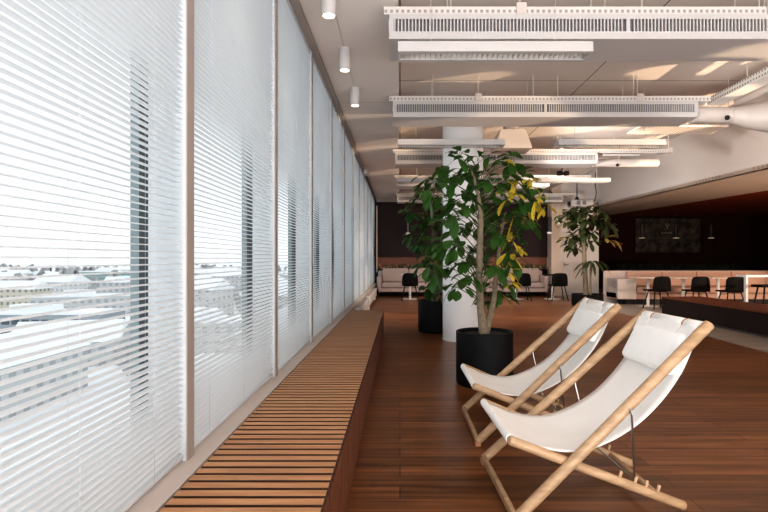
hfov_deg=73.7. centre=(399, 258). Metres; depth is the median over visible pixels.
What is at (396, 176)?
cable tray
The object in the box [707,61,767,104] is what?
cable tray
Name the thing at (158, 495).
window sill
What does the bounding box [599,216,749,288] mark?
wall
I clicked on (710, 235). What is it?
cone pendant
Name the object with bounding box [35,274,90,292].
building
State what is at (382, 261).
trim
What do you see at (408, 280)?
dining chair
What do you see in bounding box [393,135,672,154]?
cable tray
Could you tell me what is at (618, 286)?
banquette
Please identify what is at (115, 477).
blind
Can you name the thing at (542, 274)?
pedestal table
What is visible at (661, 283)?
dining chair
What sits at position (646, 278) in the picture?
pedestal table
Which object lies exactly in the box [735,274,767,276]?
countertop
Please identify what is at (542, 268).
trough
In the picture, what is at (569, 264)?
door
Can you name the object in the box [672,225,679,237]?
cone pendant
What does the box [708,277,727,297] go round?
pedestal table
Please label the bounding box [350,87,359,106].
spotlight
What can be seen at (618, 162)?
lamp
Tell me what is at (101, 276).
building
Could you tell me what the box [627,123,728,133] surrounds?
lamp
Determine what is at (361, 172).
blind
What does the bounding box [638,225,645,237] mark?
cone pendant
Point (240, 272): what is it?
building
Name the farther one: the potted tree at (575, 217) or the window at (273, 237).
the potted tree at (575, 217)
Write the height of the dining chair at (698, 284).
0.794 m
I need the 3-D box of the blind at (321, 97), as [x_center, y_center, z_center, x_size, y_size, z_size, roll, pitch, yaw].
[-0.879,-0.609,5.710,0.034,2.813,1.374,0,0,0]
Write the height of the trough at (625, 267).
1.086 m
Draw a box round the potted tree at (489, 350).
[410,146,556,387]
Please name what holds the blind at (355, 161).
attached to the window at (357, 251)
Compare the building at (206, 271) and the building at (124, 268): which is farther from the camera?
the building at (124, 268)
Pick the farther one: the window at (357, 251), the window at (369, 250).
the window at (369, 250)
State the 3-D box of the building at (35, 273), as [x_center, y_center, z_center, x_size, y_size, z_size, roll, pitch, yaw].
[-472.835,21.016,676.643,15.563,10.369,28.838,0,0,0]
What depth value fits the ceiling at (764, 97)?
11.34 m
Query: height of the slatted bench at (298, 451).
0.390 m
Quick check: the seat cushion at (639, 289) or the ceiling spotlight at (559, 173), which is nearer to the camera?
the ceiling spotlight at (559, 173)
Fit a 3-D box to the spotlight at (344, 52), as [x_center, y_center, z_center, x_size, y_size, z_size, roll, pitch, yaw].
[-0.540,-1.945,5.000,0.120,0.210,0.120,0,0,0]
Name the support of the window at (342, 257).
in the wall
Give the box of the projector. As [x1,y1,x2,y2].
[567,171,596,207]
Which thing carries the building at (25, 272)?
on the ground
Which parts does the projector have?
vent panel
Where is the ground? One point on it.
(21, 263)
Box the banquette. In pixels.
[603,271,767,304]
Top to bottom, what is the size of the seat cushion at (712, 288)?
0.160 m
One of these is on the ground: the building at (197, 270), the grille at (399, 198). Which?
the building at (197, 270)
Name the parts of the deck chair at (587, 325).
short rail, short rail, long rail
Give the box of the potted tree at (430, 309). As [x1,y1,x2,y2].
[398,178,442,333]
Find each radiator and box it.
[355,298,368,309]
[366,288,376,309]
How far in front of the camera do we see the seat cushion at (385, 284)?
16.31 m
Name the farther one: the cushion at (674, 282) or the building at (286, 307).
the building at (286, 307)
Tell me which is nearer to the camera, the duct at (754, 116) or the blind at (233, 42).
the blind at (233, 42)
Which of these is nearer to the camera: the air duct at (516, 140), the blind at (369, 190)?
the air duct at (516, 140)
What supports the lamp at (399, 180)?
hanging from the ceiling at (586, 78)
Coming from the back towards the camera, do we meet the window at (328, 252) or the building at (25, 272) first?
the building at (25, 272)
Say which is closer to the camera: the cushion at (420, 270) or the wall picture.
the cushion at (420, 270)
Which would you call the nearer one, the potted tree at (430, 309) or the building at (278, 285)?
the potted tree at (430, 309)
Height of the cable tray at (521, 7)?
0.345 m
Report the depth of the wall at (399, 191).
17.34 m
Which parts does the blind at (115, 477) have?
rail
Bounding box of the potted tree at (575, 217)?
[554,203,622,305]
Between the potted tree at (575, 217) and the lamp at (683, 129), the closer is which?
the lamp at (683, 129)
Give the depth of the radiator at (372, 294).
12.85 m
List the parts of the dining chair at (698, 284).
seat, backrest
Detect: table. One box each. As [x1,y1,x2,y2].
[402,274,417,299]
[542,274,559,299]
[630,277,658,306]
[670,277,692,296]
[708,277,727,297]
[735,274,767,301]
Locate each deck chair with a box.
[460,297,621,446]
[480,309,713,511]
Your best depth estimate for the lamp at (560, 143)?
6.90 m
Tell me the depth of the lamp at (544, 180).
10.20 m
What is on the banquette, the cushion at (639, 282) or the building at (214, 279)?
the cushion at (639, 282)
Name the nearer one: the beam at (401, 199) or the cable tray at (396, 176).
the cable tray at (396, 176)
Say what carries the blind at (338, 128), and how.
attached to the window at (342, 257)
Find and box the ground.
[0,261,287,511]
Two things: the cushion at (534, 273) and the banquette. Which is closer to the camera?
the banquette
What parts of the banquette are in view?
panel, armrest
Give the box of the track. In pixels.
[364,165,376,202]
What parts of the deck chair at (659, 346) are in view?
short rail, long rail, short rail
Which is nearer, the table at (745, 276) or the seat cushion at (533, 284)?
the table at (745, 276)
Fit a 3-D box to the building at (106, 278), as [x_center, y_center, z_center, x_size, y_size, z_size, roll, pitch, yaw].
[-204.885,19.778,394.221,39.011,12.845,13.815,0,0,-17]
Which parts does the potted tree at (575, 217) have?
pot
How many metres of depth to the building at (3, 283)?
255.36 m
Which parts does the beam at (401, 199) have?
vent shadow plate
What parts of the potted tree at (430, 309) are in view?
pot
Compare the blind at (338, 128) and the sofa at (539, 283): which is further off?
the sofa at (539, 283)
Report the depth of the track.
11.84 m
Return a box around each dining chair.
[401,273,418,300]
[511,273,531,300]
[547,273,568,300]
[643,276,670,309]
[681,276,709,296]
[715,277,743,301]
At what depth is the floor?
3.52 m
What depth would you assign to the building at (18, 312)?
177.06 m
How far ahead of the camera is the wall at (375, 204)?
17.50 m
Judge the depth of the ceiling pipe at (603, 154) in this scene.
9.43 m
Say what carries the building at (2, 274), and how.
on the ground
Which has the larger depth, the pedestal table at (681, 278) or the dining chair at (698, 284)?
the pedestal table at (681, 278)
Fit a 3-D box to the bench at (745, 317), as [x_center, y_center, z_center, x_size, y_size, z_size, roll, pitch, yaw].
[5.975,0.998,7.175,0.870,0.405,7.370,0,0,0]
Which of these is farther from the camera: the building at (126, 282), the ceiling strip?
the building at (126, 282)
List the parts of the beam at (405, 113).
vent shadow plate, casing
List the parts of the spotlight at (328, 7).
bulb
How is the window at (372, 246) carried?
in the wall
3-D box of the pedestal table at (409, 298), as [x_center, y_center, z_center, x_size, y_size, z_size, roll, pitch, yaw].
[0.300,0.830,15.350,0.500,0.740,0.550,0,0,0]
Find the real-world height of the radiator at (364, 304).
0.347 m
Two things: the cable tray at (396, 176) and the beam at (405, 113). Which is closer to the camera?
the beam at (405, 113)
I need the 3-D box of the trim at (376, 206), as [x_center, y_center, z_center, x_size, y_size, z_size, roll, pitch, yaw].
[-0.782,-0.675,17.330,0.035,2.250,0.060,0,0,0]
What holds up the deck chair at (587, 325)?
on the floor
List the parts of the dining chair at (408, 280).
backrest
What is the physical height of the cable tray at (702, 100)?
0.345 m
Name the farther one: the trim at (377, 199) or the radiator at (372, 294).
the trim at (377, 199)
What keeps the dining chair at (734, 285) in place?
on the floor
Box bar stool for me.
[751,284,767,303]
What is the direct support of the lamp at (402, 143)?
hanging from the ceiling at (586, 78)
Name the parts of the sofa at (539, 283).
armrest, armrest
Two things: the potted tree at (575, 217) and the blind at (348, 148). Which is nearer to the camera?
the blind at (348, 148)
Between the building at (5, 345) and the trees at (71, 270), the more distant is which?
the trees at (71, 270)
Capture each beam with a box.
[389,0,767,60]
[393,75,698,126]
[395,135,597,167]
[396,168,549,188]
[397,195,562,203]
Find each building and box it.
[0,272,24,279]
[0,280,52,307]
[0,303,124,333]
[0,324,90,421]
[8,270,32,274]
[12,319,127,366]
[30,289,129,313]
[33,271,51,275]
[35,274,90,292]
[78,269,129,279]
[98,267,121,270]
[99,276,129,292]
[104,277,115,279]
[118,266,129,270]
[129,307,226,317]
[194,268,220,275]
[194,278,234,314]
[194,309,241,352]
[194,353,240,389]
[197,270,216,276]
[213,270,241,289]
[214,266,239,269]
[233,307,287,352]
[239,285,287,314]
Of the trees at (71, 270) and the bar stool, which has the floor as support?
the bar stool
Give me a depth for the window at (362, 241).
12.20 m
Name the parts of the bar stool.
leg, seat, leg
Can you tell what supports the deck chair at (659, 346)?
on the floor
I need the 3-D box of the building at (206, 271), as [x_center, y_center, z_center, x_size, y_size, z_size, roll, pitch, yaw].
[-159.175,17.810,438.033,16.935,16.781,36.987,0,0,0]
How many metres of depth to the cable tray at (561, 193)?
15.72 m
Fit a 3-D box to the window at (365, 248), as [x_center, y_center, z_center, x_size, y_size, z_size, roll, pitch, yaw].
[-0.969,-0.590,14.375,0.233,2.920,1.450,0,0,0]
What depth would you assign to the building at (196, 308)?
174.25 m
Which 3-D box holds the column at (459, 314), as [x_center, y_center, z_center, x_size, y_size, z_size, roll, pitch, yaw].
[0.940,-0.550,7.660,0.612,3.500,0.612,0,0,0]
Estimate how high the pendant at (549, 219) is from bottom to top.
1.543 m
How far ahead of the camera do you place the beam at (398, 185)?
12.33 m
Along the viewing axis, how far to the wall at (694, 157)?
12.09 m
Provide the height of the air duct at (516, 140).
0.520 m
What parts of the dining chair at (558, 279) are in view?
backrest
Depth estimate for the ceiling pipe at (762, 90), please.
6.28 m
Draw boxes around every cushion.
[382,268,408,281]
[382,282,407,287]
[409,268,429,281]
[411,282,429,287]
[486,268,512,281]
[489,282,513,287]
[513,268,538,281]
[520,282,543,287]
[626,271,661,285]
[636,286,672,292]
[661,271,695,285]
[671,286,708,292]
[695,271,730,285]
[709,286,743,292]
[730,271,765,285]
[748,286,767,292]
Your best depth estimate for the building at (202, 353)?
73.18 m
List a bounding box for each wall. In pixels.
[374,201,545,293]
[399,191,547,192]
[561,169,598,292]
[597,123,767,206]
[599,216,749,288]
[750,214,767,268]
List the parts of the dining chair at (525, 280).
backrest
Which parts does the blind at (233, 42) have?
rail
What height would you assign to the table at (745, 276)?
0.850 m
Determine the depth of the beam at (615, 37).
4.08 m
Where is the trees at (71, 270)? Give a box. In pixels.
[0,263,286,375]
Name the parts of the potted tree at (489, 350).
pot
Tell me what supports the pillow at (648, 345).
on the deck chair at (659, 346)
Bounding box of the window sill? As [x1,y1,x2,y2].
[125,283,376,511]
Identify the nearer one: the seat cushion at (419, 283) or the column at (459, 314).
the column at (459, 314)
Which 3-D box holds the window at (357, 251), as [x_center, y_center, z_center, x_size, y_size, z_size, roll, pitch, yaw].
[-0.969,-0.590,11.475,0.233,2.920,1.450,0,0,0]
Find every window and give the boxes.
[130,0,193,460]
[242,0,277,376]
[288,51,312,342]
[313,98,332,323]
[333,128,344,311]
[345,148,352,303]
[353,163,359,297]
[360,184,363,291]
[364,186,367,288]
[368,193,370,284]
[371,197,373,283]
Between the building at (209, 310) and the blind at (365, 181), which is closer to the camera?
the blind at (365, 181)
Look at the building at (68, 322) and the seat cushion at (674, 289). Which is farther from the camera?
the building at (68, 322)
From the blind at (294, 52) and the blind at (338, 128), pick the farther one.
the blind at (338, 128)
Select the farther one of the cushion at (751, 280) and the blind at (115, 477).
the cushion at (751, 280)
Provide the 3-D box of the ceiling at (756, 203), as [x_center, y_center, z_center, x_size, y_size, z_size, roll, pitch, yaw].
[11.100,-1.776,8.800,5.800,0.100,23.600,0,0,0]
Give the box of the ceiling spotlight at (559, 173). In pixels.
[556,168,568,175]
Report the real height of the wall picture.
1.440 m
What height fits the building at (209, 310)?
12.000 m
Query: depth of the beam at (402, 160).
9.39 m
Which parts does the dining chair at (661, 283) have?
seat, backrest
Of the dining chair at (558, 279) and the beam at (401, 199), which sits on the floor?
the dining chair at (558, 279)
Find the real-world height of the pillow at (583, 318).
0.195 m
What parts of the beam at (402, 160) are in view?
vent shadow plate, casing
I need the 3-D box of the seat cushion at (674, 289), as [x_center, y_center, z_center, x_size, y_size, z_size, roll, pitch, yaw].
[7.643,0.820,13.720,0.945,0.160,0.600,0,0,0]
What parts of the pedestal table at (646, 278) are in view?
plate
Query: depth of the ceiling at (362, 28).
5.69 m
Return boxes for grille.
[394,19,767,30]
[396,104,694,111]
[397,155,595,159]
[398,197,561,199]
[399,180,547,183]
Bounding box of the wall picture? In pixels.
[634,217,701,253]
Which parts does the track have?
rail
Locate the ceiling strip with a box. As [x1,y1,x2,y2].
[597,164,767,214]
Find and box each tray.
[384,0,767,25]
[389,76,710,105]
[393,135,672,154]
[395,175,590,178]
[396,192,575,195]
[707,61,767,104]
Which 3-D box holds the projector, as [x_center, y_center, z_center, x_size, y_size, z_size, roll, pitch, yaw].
[5.741,-2.320,16.197,0.942,1.360,0.366,0,0,0]
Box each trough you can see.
[377,263,548,273]
[613,263,767,270]
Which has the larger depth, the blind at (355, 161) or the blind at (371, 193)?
the blind at (371, 193)
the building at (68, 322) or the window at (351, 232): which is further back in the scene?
the building at (68, 322)
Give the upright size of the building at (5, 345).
13.089 m
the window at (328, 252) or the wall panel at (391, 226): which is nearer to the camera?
the window at (328, 252)
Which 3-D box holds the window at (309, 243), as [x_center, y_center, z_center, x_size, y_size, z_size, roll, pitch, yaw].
[-0.969,-0.590,5.675,0.233,2.920,1.450,0,0,0]
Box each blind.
[0,0,183,511]
[194,0,273,447]
[278,0,310,370]
[313,57,330,337]
[333,104,343,319]
[345,132,351,308]
[353,151,358,301]
[360,167,363,294]
[364,176,367,291]
[368,186,370,287]
[371,193,372,284]
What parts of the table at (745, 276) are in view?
panel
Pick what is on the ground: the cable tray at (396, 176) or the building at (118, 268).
the building at (118, 268)
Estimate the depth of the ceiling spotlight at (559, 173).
10.84 m
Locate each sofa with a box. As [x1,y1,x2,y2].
[377,268,437,296]
[483,268,548,296]
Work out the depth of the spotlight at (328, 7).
3.84 m
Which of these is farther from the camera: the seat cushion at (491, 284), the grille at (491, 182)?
the seat cushion at (491, 284)
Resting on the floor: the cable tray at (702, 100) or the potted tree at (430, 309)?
the potted tree at (430, 309)
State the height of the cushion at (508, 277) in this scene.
0.460 m
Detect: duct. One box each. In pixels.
[490,127,531,153]
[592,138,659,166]
[687,78,767,131]
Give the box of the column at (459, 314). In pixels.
[442,127,482,341]
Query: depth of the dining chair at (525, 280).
14.54 m
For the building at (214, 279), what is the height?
18.401 m
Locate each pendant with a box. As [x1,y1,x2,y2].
[547,217,551,233]
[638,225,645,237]
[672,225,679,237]
[707,225,714,237]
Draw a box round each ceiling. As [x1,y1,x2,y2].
[299,0,398,197]
[398,0,767,190]
[595,93,767,168]
[610,190,767,215]
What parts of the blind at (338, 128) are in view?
head rail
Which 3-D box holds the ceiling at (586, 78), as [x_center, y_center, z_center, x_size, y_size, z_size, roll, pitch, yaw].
[2.465,-2.350,7.300,4.970,0.100,20.600,0,0,0]
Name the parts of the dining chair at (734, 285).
backrest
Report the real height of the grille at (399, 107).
0.100 m
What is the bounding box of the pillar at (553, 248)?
[546,184,560,294]
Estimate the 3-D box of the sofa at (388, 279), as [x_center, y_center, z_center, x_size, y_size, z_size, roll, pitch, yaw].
[0.288,0.751,16.720,2.060,0.901,0.840,0,0,0]
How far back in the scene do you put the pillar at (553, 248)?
16.90 m
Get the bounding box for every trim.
[289,0,375,199]
[376,198,396,201]
[376,206,376,271]
[377,257,546,272]
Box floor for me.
[346,289,767,511]
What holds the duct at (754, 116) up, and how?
hanging from the ceiling at (586, 78)
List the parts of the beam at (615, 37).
vent shadow plate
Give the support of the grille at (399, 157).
attached to the beam at (402, 160)
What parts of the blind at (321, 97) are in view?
head rail, rail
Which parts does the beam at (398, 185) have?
vent shadow plate, casing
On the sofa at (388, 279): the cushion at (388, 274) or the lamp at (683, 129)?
the cushion at (388, 274)
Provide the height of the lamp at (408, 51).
0.758 m
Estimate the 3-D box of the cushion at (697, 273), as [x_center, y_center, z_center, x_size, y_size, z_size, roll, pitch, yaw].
[8.592,0.540,14.070,0.945,0.400,0.140,0,0,0]
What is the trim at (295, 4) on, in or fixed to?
attached to the wall
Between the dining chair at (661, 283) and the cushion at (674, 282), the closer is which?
the dining chair at (661, 283)
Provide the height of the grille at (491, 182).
0.100 m
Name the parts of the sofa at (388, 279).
armrest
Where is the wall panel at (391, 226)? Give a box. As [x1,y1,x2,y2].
[377,202,546,256]
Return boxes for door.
[561,230,586,294]
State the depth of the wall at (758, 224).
19.94 m
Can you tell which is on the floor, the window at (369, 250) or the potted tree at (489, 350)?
the potted tree at (489, 350)
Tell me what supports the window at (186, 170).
in the wall
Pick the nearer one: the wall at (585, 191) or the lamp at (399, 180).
the lamp at (399, 180)
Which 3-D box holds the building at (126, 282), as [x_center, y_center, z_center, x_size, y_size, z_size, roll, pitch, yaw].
[-148.307,17.700,278.581,13.805,17.000,31.950,0,0,0]
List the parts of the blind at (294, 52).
rail, head rail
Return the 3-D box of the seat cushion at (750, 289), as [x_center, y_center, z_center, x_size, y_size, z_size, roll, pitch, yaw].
[9.543,0.820,13.720,0.945,0.160,0.600,0,0,0]
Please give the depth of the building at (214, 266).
662.85 m
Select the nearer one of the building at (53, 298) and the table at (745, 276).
the table at (745, 276)
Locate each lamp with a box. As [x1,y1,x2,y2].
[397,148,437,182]
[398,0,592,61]
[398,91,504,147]
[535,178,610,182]
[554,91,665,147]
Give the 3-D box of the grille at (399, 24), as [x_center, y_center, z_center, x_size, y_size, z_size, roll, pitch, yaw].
[1.815,-1.860,4.080,3.722,0.100,0.019,0,0,0]
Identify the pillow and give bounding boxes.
[567,307,602,341]
[622,323,684,374]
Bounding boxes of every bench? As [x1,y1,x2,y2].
[158,310,383,511]
[661,297,767,337]

